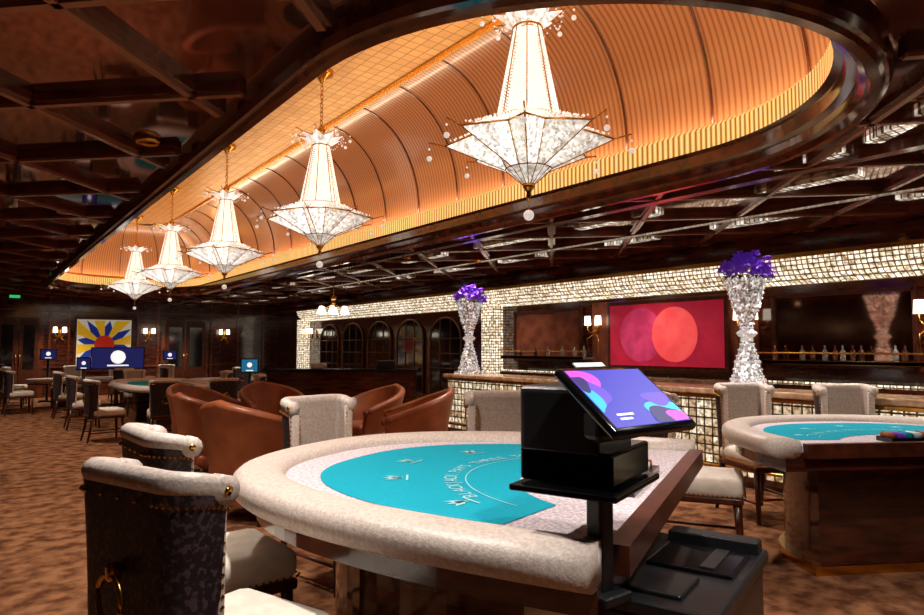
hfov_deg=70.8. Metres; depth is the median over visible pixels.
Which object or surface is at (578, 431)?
terminal
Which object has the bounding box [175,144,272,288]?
chandelier
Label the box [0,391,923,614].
floor
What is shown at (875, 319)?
wall mirror
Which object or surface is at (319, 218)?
chandelier
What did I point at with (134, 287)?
chandelier
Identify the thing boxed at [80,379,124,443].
gaming chair
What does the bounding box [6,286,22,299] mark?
exit sign
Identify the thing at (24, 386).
gaming chair
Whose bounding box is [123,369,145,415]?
gaming chair
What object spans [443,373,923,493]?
bar counter
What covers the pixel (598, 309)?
trim
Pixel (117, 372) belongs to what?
gaming chair
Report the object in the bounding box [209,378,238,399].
gaming chair
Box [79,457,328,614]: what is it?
gaming chair
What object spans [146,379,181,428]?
gaming chair
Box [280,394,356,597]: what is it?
gaming chair
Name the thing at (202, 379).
table
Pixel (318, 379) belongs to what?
countertop
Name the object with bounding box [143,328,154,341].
wall sconce
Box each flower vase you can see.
[453,284,487,373]
[717,250,776,385]
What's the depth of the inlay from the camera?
6.67 m
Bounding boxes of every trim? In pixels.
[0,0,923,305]
[0,298,276,397]
[268,214,923,314]
[592,294,759,370]
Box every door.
[0,316,43,398]
[160,320,208,378]
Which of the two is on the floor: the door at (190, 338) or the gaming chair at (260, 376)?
the gaming chair at (260, 376)
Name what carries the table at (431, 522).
on the floor
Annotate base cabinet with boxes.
[601,525,768,614]
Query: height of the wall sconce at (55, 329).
0.650 m
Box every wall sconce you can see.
[53,327,66,348]
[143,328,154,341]
[219,330,229,347]
[306,328,312,348]
[584,316,600,352]
[733,309,757,348]
[913,299,923,355]
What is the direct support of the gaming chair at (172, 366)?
on the floor
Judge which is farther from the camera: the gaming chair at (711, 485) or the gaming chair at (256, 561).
the gaming chair at (711, 485)
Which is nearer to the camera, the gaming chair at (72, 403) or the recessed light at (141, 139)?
the recessed light at (141, 139)
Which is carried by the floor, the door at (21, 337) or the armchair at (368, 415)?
the armchair at (368, 415)
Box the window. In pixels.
[320,317,461,394]
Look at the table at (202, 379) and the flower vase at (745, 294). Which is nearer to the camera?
the flower vase at (745, 294)
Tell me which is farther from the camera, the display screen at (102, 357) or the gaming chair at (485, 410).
the display screen at (102, 357)
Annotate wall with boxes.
[0,294,278,397]
[278,276,923,398]
[296,244,923,373]
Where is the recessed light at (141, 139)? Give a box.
[134,134,160,146]
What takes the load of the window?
in the wall at (287, 355)
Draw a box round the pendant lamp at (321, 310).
[317,282,348,314]
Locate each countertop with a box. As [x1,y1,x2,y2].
[262,361,419,403]
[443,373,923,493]
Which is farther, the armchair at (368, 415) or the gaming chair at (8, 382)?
the gaming chair at (8, 382)
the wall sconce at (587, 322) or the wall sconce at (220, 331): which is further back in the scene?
the wall sconce at (220, 331)
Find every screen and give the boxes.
[38,349,56,401]
[72,357,91,413]
[91,347,144,406]
[163,350,176,363]
[240,358,258,383]
[608,295,730,371]
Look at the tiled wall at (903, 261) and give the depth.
10.87 m
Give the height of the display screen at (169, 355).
1.395 m
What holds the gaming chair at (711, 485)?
on the floor
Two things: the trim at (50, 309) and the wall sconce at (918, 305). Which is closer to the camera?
the wall sconce at (918, 305)
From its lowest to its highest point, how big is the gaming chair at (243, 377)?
0.992 m
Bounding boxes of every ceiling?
[0,0,923,298]
[42,0,893,295]
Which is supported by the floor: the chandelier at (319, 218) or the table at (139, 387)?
the table at (139, 387)
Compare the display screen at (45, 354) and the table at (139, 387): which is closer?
the table at (139, 387)
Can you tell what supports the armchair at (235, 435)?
on the floor
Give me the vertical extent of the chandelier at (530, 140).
2.350 m
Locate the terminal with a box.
[509,362,695,609]
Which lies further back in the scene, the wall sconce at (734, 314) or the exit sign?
the exit sign
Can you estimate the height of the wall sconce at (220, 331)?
0.650 m
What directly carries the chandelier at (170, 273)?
hanging from the ceiling at (705, 91)
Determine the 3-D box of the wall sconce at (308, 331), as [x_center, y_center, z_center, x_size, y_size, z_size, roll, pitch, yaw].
[-4.953,1.013,21.182,0.180,0.650,0.360,3,-4,-37]
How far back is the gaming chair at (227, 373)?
14.02 m
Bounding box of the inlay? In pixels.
[201,105,923,303]
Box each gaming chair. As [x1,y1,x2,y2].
[0,367,27,404]
[0,368,23,407]
[1,370,34,415]
[51,371,82,418]
[63,365,81,392]
[63,375,101,430]
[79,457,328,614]
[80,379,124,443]
[108,369,113,399]
[110,368,133,406]
[118,423,300,601]
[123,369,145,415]
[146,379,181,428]
[158,364,174,377]
[160,366,169,377]
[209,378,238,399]
[219,370,232,377]
[232,367,247,397]
[237,373,266,401]
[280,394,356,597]
[462,390,520,431]
[644,391,745,535]
[713,382,782,525]
[811,383,878,414]
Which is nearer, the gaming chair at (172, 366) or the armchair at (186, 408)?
the armchair at (186, 408)
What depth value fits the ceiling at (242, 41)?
3.77 m
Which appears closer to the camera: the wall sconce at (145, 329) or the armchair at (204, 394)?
the armchair at (204, 394)
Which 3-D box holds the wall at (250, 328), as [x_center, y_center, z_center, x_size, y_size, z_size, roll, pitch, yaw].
[-11.940,1.185,19.897,13.400,3.050,0.200,3,-4,-37]
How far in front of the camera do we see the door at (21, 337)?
18.98 m
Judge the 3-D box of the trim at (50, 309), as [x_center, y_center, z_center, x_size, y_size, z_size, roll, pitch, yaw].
[-11.941,1.200,19.732,13.000,3.000,0.050,3,-4,-37]
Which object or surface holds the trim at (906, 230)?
attached to the wall at (287, 355)
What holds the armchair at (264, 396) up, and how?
on the floor
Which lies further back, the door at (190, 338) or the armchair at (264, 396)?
the door at (190, 338)
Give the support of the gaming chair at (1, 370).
on the floor
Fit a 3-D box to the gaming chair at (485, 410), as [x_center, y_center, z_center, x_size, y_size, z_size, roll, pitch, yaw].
[0.309,1.209,4.726,0.562,1.168,0.683,0,-4,-7]
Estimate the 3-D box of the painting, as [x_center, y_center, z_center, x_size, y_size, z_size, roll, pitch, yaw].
[-11.170,1.154,20.291,1.620,1.660,0.075,3,-4,-37]
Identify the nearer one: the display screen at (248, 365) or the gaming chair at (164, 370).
the display screen at (248, 365)
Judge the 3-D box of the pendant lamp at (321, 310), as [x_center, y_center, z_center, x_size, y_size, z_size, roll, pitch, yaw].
[-2.940,-0.253,14.871,0.800,0.790,0.710,3,-4,-37]
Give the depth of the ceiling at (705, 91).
6.54 m
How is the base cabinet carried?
on the floor
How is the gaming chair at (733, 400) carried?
on the floor
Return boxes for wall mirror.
[513,307,583,361]
[770,286,920,369]
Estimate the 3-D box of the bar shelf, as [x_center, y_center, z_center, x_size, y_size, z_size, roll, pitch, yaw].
[4.146,1.270,9.030,0.380,1.480,10.700,3,-4,-37]
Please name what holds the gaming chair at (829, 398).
on the floor
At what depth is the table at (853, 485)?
4.34 m
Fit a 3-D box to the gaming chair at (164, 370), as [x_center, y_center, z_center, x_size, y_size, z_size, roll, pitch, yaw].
[-7.887,2.081,17.638,0.581,0.992,0.478,3,-4,-37]
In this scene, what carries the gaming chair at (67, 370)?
on the floor
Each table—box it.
[24,376,156,407]
[110,378,209,429]
[191,376,252,381]
[233,431,702,614]
[722,414,923,576]
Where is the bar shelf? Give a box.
[500,345,923,395]
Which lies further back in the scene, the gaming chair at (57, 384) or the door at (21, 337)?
the door at (21, 337)
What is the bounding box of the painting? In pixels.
[73,317,133,371]
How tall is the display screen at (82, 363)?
1.265 m
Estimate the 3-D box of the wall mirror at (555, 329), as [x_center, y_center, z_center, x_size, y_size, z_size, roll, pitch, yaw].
[1.649,0.544,12.647,0.090,1.000,1.850,3,-4,-37]
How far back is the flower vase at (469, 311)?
11.32 m
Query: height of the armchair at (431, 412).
1.026 m
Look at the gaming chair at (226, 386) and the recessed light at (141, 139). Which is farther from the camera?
the gaming chair at (226, 386)
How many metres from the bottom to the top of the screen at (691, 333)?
1.140 m
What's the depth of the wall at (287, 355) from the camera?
11.80 m
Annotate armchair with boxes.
[166,383,241,433]
[172,392,208,472]
[199,400,282,526]
[239,381,304,415]
[352,384,404,436]
[381,387,454,433]
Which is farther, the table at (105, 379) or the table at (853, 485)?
the table at (105, 379)
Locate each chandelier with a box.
[100,215,168,309]
[130,187,209,301]
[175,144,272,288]
[255,68,384,267]
[427,6,634,220]
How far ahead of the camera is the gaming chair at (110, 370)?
18.49 m

